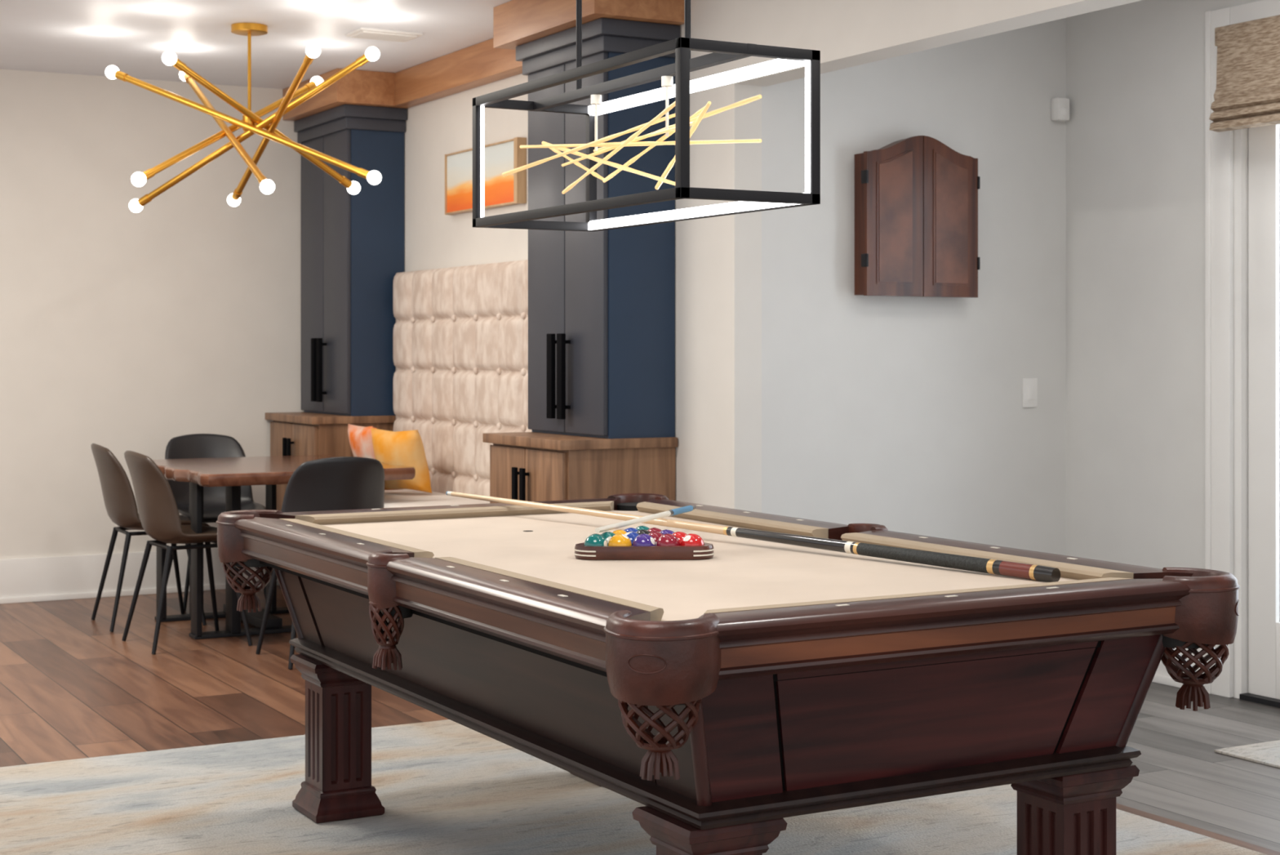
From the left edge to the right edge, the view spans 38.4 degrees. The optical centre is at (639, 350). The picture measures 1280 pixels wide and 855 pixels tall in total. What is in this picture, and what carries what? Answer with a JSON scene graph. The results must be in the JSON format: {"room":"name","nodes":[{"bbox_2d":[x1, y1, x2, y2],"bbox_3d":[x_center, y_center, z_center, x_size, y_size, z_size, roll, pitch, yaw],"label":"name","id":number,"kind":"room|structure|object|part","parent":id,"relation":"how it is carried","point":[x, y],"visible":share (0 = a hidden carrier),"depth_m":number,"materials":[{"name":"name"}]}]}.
{"room":"game room","nodes":[
{"label":"game room","id":0,"kind":"room"},
{"bbox_2d":[0,68,304,585],"bbox_3d":[-4.487,-0.077,8.788,6.770,2.735,0.120,0,0,-29],"label":"wall","id":1,"kind":"structure","parent":0,"point":[122,329],"depth_m":9.70,"materials":[{"name":"paint"}]},
{"bbox_2d":[0,547,264,604],"bbox_3d":[-4.729,1.177,8.566,6.130,0.225,0.032,0,0,-29],"label":"baseboard","id":2,"kind":"structure","parent":1,"relation":"attached to","point":[25,580],"depth_m":9.58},
{"bbox_2d":[0,0,511,88],"bbox_3d":[-1.132,-1.495,4.467,8.396,0.100,10.900,0,0,-29],"label":"ceiling","id":3,"kind":"structure","parent":0,"point":[74,37],"depth_m":8.35,"materials":[{"name":"paint"}]},
{"bbox_2d":[105,22,381,212],"bbox_3d":[-1.760,-1.035,8.163,1.339,0.818,1.012,0,0,10],"label":"sputnik chandelier","id":4,"kind":"object","parent":3,"relation":"hanging from","point":[251,123],"visible":1,"depth_m":8.09,"materials":[{"name":"gold metal"}]},
{"bbox_2d":[345,26,423,42],"bbox_3d":[-1.162,-1.436,8.348,0.300,0.018,0.200,0,0,-29],"label":"ceiling vent","id":5,"kind":"object","parent":3,"relation":"attached to","point":[362,32],"depth_m":8.31,"materials":[{"name":"white metal"}]},
{"bbox_2d":[472,0,820,231],"bbox_3d":[-0.021,-0.887,4.515,0.364,1.114,1.095,0,0,-29],"label":"linear pendant light","id":6,"kind":"object","parent":3,"relation":"hanging from","point":[787,58],"visible":1,"depth_m":4.39,"materials":[{"name":"black metal"}]},
{"bbox_2d":[404,0,761,512],"bbox_3d":[-0.577,-0.077,8.614,0.120,2.735,4.010,0,0,-29],"label":"wall","id":7,"kind":"structure","parent":0,"point":[718,259],"depth_m":7.04,"materials":[{"name":"paint"}]},
{"bbox_2d":[282,0,684,120],"bbox_3d":[-0.891,-1.359,8.625,0.413,0.171,3.678,0,0,-29],"label":"trim","id":8,"kind":"structure","parent":7,"relation":"attached to","point":[516,23],"depth_m":8.58,"materials":[{"name":"brown wood"}]},
{"bbox_2d":[444,137,526,214],"bbox_3d":[-0.745,-0.825,8.739,0.049,0.300,0.843,0,0,-29],"label":"wall art","id":9,"kind":"object","parent":7,"relation":"attached to","point":[498,158],"depth_m":8.63},
{"bbox_3d":[-0.745,-0.825,8.739,0.049,0.300,0.843,0,0,-29],"label":"picture frame","id":10,"kind":"part","parent":9,"relation":"part of","materials":[{"name":"wood"}]},
{"bbox_2d":[0,585,1279,854],"bbox_3d":[-1.132,1.340,4.467,8.396,0.100,10.900,0,0,-29],"label":"floor","id":11,"kind":"structure","parent":0,"point":[71,687],"depth_m":6.60,"materials":[{"name":"brown wood"}]},
{"bbox_2d":[91,443,210,631],"bbox_3d":[-2.334,0.861,8.723,0.516,0.858,0.467,0,0,-28],"label":"dining chair","id":12,"kind":"object","parent":11,"relation":"on","point":[119,499],"visible":0.65,"depth_m":8.53,"materials":[{"name":"leather"}]},
{"bbox_3d":[-2.335,1.066,8.723,0.448,0.449,0.448,0,0,-28],"label":"leg frame","id":13,"kind":"part","parent":12,"relation":"part of","materials":[{"name":"black metal"}]},
{"bbox_2d":[121,450,252,653],"bbox_3d":[-2.000,0.861,8.107,0.516,0.858,0.467,0,0,-32],"label":"dining chair","id":14,"kind":"object","parent":11,"relation":"on","point":[158,512],"visible":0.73,"depth_m":7.92,"materials":[{"name":"leather"}]},
{"bbox_3d":[-2.001,1.066,8.106,0.448,0.449,0.448,0,0,-32],"label":"leg frame","id":15,"kind":"part","parent":14,"relation":"part of","materials":[{"name":"black metal"}]},
{"bbox_2d":[164,433,265,610],"bbox_3d":[-2.179,0.861,9.405,0.467,0.858,0.516,0,0,-29],"label":"dining chair","id":16,"kind":"object","parent":11,"relation":"on","point":[194,445],"visible":0.44,"depth_m":9.55,"materials":[{"name":"leather"}]},
{"bbox_3d":[-2.179,1.066,9.406,0.448,0.449,0.448,0,0,-29],"label":"leg frame","id":17,"kind":"part","parent":16,"relation":"part of","materials":[{"name":"black metal"}]},
{"bbox_2d":[152,454,415,639],"bbox_3d":[-1.750,0.909,8.649,1.045,0.759,1.200,0,0,-29],"label":"dining table","id":18,"kind":"object","parent":11,"relation":"on","point":[230,473],"visible":0.47,"depth_m":8.33,"materials":[{"name":"brown wood"}]},
{"bbox_2d":[255,456,384,669],"bbox_3d":[-1.335,0.861,7.737,0.467,0.858,0.516,0,0,-29],"label":"dining chair","id":19,"kind":"object","parent":11,"relation":"on","point":[341,482],"visible":0.34,"depth_m":7.53,"materials":[{"name":"leather"}]},
{"bbox_3d":[-1.334,1.066,7.736,0.448,0.449,0.448,0,0,-29],"label":"leg frame","id":20,"kind":"part","parent":19,"relation":"part of","materials":[{"name":"black metal"}]},
{"bbox_2d":[265,104,407,510],"bbox_3d":[-1.642,0.009,9.844,0.525,2.562,0.798,0,0,-29],"label":"storage cabinet","id":21,"kind":"object","parent":11,"relation":"on","point":[353,245],"visible":0.71,"depth_m":9.62,"materials":[{"name":"blue wood"}]},
{"bbox_2d":[383,259,531,507],"bbox_3d":[-0.979,0.440,8.580,0.605,1.700,2.075,0,0,-29],"label":"bench","id":22,"kind":"object","parent":11,"relation":"on","point":[460,335],"visible":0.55,"depth_m":8.77,"materials":[{"name":"beige fabric"}]},
{"bbox_2d":[347,423,376,458],"bbox_3d":[-1.342,0.525,9.222,0.191,0.313,0.340,0,0,-29],"label":"throw pillow","id":23,"kind":"object","parent":22,"relation":"on","point":[360,437],"visible":0.27,"depth_m":9.13,"materials":[{"name":"fabric"}]},
{"bbox_2d":[370,427,431,493],"bbox_3d":[-1.149,0.525,8.837,0.320,0.306,0.173,0,0,38],"label":"throw pillow","id":24,"kind":"object","parent":22,"relation":"on","point":[406,448],"visible":0.87,"depth_m":8.76,"materials":[{"name":"fabric"}]},
{"bbox_2d":[482,17,679,502],"bbox_3d":[-0.257,0.009,7.374,0.525,2.562,0.765,0,0,-29],"label":"storage cabinet","id":25,"kind":"object","parent":11,"relation":"on","point":[602,303],"visible":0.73,"depth_m":7.17,"materials":[{"name":"blue wood"}]},
{"bbox_2d":[0,719,1266,854],"bbox_3d":[-0.346,1.285,4.277,3.780,0.008,4.000,0,0,-29],"label":"area rug","id":26,"kind":"object","parent":11,"relation":"on","point":[443,787],"visible":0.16,"depth_m":5.10,"materials":[{"name":"beige carpet"}]},
{"bbox_2d":[216,493,1239,854],"bbox_3d":[0.016,0.867,4.469,1.441,0.828,2.500,0,0,-29],"label":"pool table","id":27,"kind":"object","parent":26,"relation":"on","point":[748,687],"visible":0.9,"depth_m":3.67,"materials":[{"name":"brown wood"}]},
{"bbox_2d":[583,533,608,546],"bbox_3d":[-0.104,0.461,4.349,0.057,0.057,0.056,0,0,0],"label":"ball","id":28,"kind":"object","parent":27,"relation":"on","point":[593,540],"visible":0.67,"depth_m":4.33,"materials":[{"name":"teal plastic"}]},
{"bbox_2d":[600,531,615,544],"bbox_3d":[-0.077,0.461,4.399,0.056,0.057,0.057,0,0,-3],"label":"ball","id":29,"kind":"object","parent":27,"relation":"on","point":[607,535],"visible":0.32,"depth_m":4.38,"materials":[{"name":"teal plastic"}]},
{"bbox_2d":[608,533,631,546],"bbox_3d":[-0.047,0.461,4.350,0.056,0.056,0.057,0,0,-5],"label":"ball","id":30,"kind":"object","parent":27,"relation":"on","point":[617,540],"visible":0.66,"depth_m":4.33,"materials":[{"name":"yellow plastic"}]},
{"bbox_2d":[613,529,626,533],"bbox_3d":[-0.049,0.461,4.449,0.057,0.056,0.057,0,0,-5],"label":"ball","id":31,"kind":"object","parent":27,"relation":"on","point":[616,531],"visible":0.13,"depth_m":4.44,"materials":[{"name":"yellow plastic"}]},
{"bbox_2d":[623,527,638,532],"bbox_3d":[-0.022,0.461,4.499,0.056,0.056,0.056,0,0,15],"label":"ball","id":32,"kind":"object","parent":27,"relation":"on","point":[629,529],"visible":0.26,"depth_m":4.49,"materials":[{"name":"blue plastic"}]},
{"bbox_2d":[624,531,639,546],"bbox_3d":[-0.020,0.461,4.400,0.056,0.056,0.056,0,0,-21],"label":"ball","id":33,"kind":"object","parent":27,"relation":"on","point":[631,535],"visible":0.29,"depth_m":4.38,"materials":[{"name":"blue plastic"}]},
{"bbox_2d":[635,525,649,530],"bbox_3d":[0.006,0.461,4.549,0.056,0.056,0.056,0,0,-6],"label":"ball","id":34,"kind":"object","parent":27,"relation":"on","point":[640,527],"visible":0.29,"depth_m":4.54,"materials":[{"name":"green plastic"}]},
{"bbox_2d":[635,529,650,534],"bbox_3d":[0.008,0.461,4.450,0.056,0.056,0.057,0,0,-2],"label":"ball","id":35,"kind":"object","parent":27,"relation":"on","point":[640,531],"visible":0.11,"depth_m":4.44,"materials":[{"name":"black plastic"}]},
{"bbox_2d":[574,542,714,559],"bbox_3d":[-0.020,0.473,4.404,0.304,0.030,0.330,0,0,-29],"label":"ball rack","id":36,"kind":"object","parent":27,"relation":"on","point":[705,551],"visible":0.72,"depth_m":4.30,"materials":[{"name":"brown wood"}]},
{"bbox_2d":[632,533,656,546],"bbox_3d":[0.010,0.461,4.351,0.056,0.056,0.056,0,0,-17],"label":"ball","id":37,"kind":"object","parent":27,"relation":"on","point":[642,539],"visible":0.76,"depth_m":4.33,"materials":[{"name":"purple plastic"}]},
{"bbox_2d":[595,505,695,533],"bbox_3d":[0.025,0.434,4.769,0.648,0.033,0.634,0,0,-29],"label":"shaft","id":38,"kind":"object","parent":27,"relation":"on","point":[689,508],"depth_m":4.73,"materials":[{"name":"white wood"}]},
{"bbox_2d":[647,527,662,532],"bbox_3d":[0.035,0.461,4.500,0.056,0.056,0.056,0,0,-8],"label":"ball","id":39,"kind":"object","parent":27,"relation":"on","point":[653,529],"visible":0.11,"depth_m":4.49,"materials":[{"name":"red plastic"}]},
{"bbox_2d":[648,531,663,543],"bbox_3d":[0.037,0.461,4.401,0.056,0.056,0.056,0,0,2],"label":"ball","id":40,"kind":"object","parent":27,"relation":"on","point":[655,535],"visible":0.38,"depth_m":4.38,"materials":[{"name":"red plastic"}]},
{"bbox_2d":[659,529,674,533],"bbox_3d":[0.065,0.461,4.451,0.056,0.056,0.056,0,0,-3],"label":"ball","id":41,"kind":"object","parent":27,"relation":"on","point":[664,531],"visible":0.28,"depth_m":4.44,"materials":[{"name":"purple plastic"}]},
{"bbox_2d":[656,533,679,545],"bbox_3d":[0.067,0.461,4.352,0.056,0.056,0.056,0,0,-1],"label":"ball","id":42,"kind":"object","parent":27,"relation":"on","point":[668,539],"visible":0.64,"depth_m":4.33,"materials":[{"name":"red plastic"}]},
{"bbox_2d":[672,531,687,545],"bbox_3d":[0.095,0.461,4.402,0.057,0.057,0.057,0,0,-37],"label":"ball","id":43,"kind":"object","parent":27,"relation":"on","point":[680,535],"visible":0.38,"depth_m":4.39,"materials":[{"name":"red plastic"}]},
{"bbox_2d":[680,533,704,545],"bbox_3d":[0.124,0.461,4.353,0.056,0.056,0.056,0,0,0],"label":"ball","id":44,"kind":"object","parent":27,"relation":"on","point":[692,539],"visible":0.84,"depth_m":4.33,"materials":[{"name":"red plastic"}]},
{"bbox_2d":[445,491,1060,582],"bbox_3d":[0.143,0.463,4.802,0.033,0.054,2.358,0,0,-39],"label":"cue stick","id":45,"kind":"object","parent":27,"relation":"on","point":[1020,570],"visible":1,"depth_m":4.35,"materials":[{"name":"beige wood"}]},
{"bbox_2d":[1213,739,1279,768],"bbox_3d":[2.384,1.285,5.665,0.700,0.008,0.950,0,0,-29],"label":"door mat","id":46,"kind":"object","parent":11,"relation":"on","point":[1268,753],"visible":1,"depth_m":5.86,"materials":[{"name":"white fabric"}]},
{"bbox_2d":[761,17,1066,555],"bbox_3d":[1.136,-0.077,7.344,1.626,2.735,0.120,0,0,-29],"label":"wall","id":47,"kind":"structure","parent":0,"point":[900,414],"depth_m":7.28,"materials":[{"name":"paint"}]},
{"bbox_2d":[854,135,980,297],"bbox_3d":[1.084,-0.526,7.191,0.555,0.627,0.095,0,0,-29],"label":"cabinet","id":48,"kind":"object","parent":47,"relation":"attached to","point":[916,197],"visible":1,"depth_m":7.14,"materials":[{"name":"brown wood"}]},
{"bbox_2d":[1022,377,1037,407],"bbox_3d":[1.600,0.170,7.528,0.074,0.120,0.013,0,0,-29],"label":"light switch","id":49,"kind":"object","parent":47,"relation":"attached to","point":[1029,384],"visible":1,"depth_m":7.52,"materials":[{"name":"white plastic"}]},
{"bbox_2d":[1051,97,1069,121],"bbox_3d":[1.738,-0.998,7.577,0.065,0.095,0.062,0,0,-29],"label":"sensor","id":50,"kind":"object","parent":47,"relation":"attached to","point":[1060,105],"visible":1,"depth_m":7.56,"materials":[{"name":"white plastic"}]},
{"bbox_2d":[734,0,1141,86],"bbox_3d":[2.073,-1.220,3.909,0.140,0.450,6.790,0,0,-29],"label":"wall header","id":51,"kind":"structure","parent":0,"point":[846,33],"depth_m":6.11,"materials":[{"name":"paint"}]},
{"bbox_2d":[1066,0,1261,568],"bbox_3d":[3.483,-0.077,4.699,0.120,2.735,6.790,0,0,-29],"label":"wall","id":52,"kind":"structure","parent":0,"point":[1135,70],"depth_m":7.29,"materials":[{"name":"paint"}]},
{"bbox_2d":[1151,647,1204,687],"bbox_3d":[1.953,1.190,7.272,0.032,0.200,0.765,0,0,-29],"label":"baseboard","id":53,"kind":"structure","parent":52,"relation":"attached to","point":[1162,676],"depth_m":7.11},
{"bbox_2d":[1204,0,1279,697],"bbox_3d":[2.659,0.005,6.014,0.030,2.570,2.110,0,0,-29],"label":"trim","id":54,"kind":"structure","parent":52,"relation":"attached to","point":[1219,146],"depth_m":6.87,"materials":[{"name":"white wood"}]},
{"bbox_2d":[1208,14,1279,132],"bbox_3d":[2.600,-1.005,5.987,0.108,0.390,1.900,0,0,-29],"label":"roman shade","id":55,"kind":"object","parent":52,"relation":"attached to","point":[1246,95],"visible":1,"depth_m":6.65,"materials":[{"name":"beige fabric"}]},
{"bbox_2d":[1233,124,1279,707],"bbox_3d":[2.712,0.065,6.043,0.150,2.450,1.890,0,0,-29],"label":"door","id":56,"kind":"structure","parent":52,"relation":"in","point":[1256,150],"depth_m":6.79,"materials":[{"name":"white painted wood"},{"name":"glass"}]}
]}

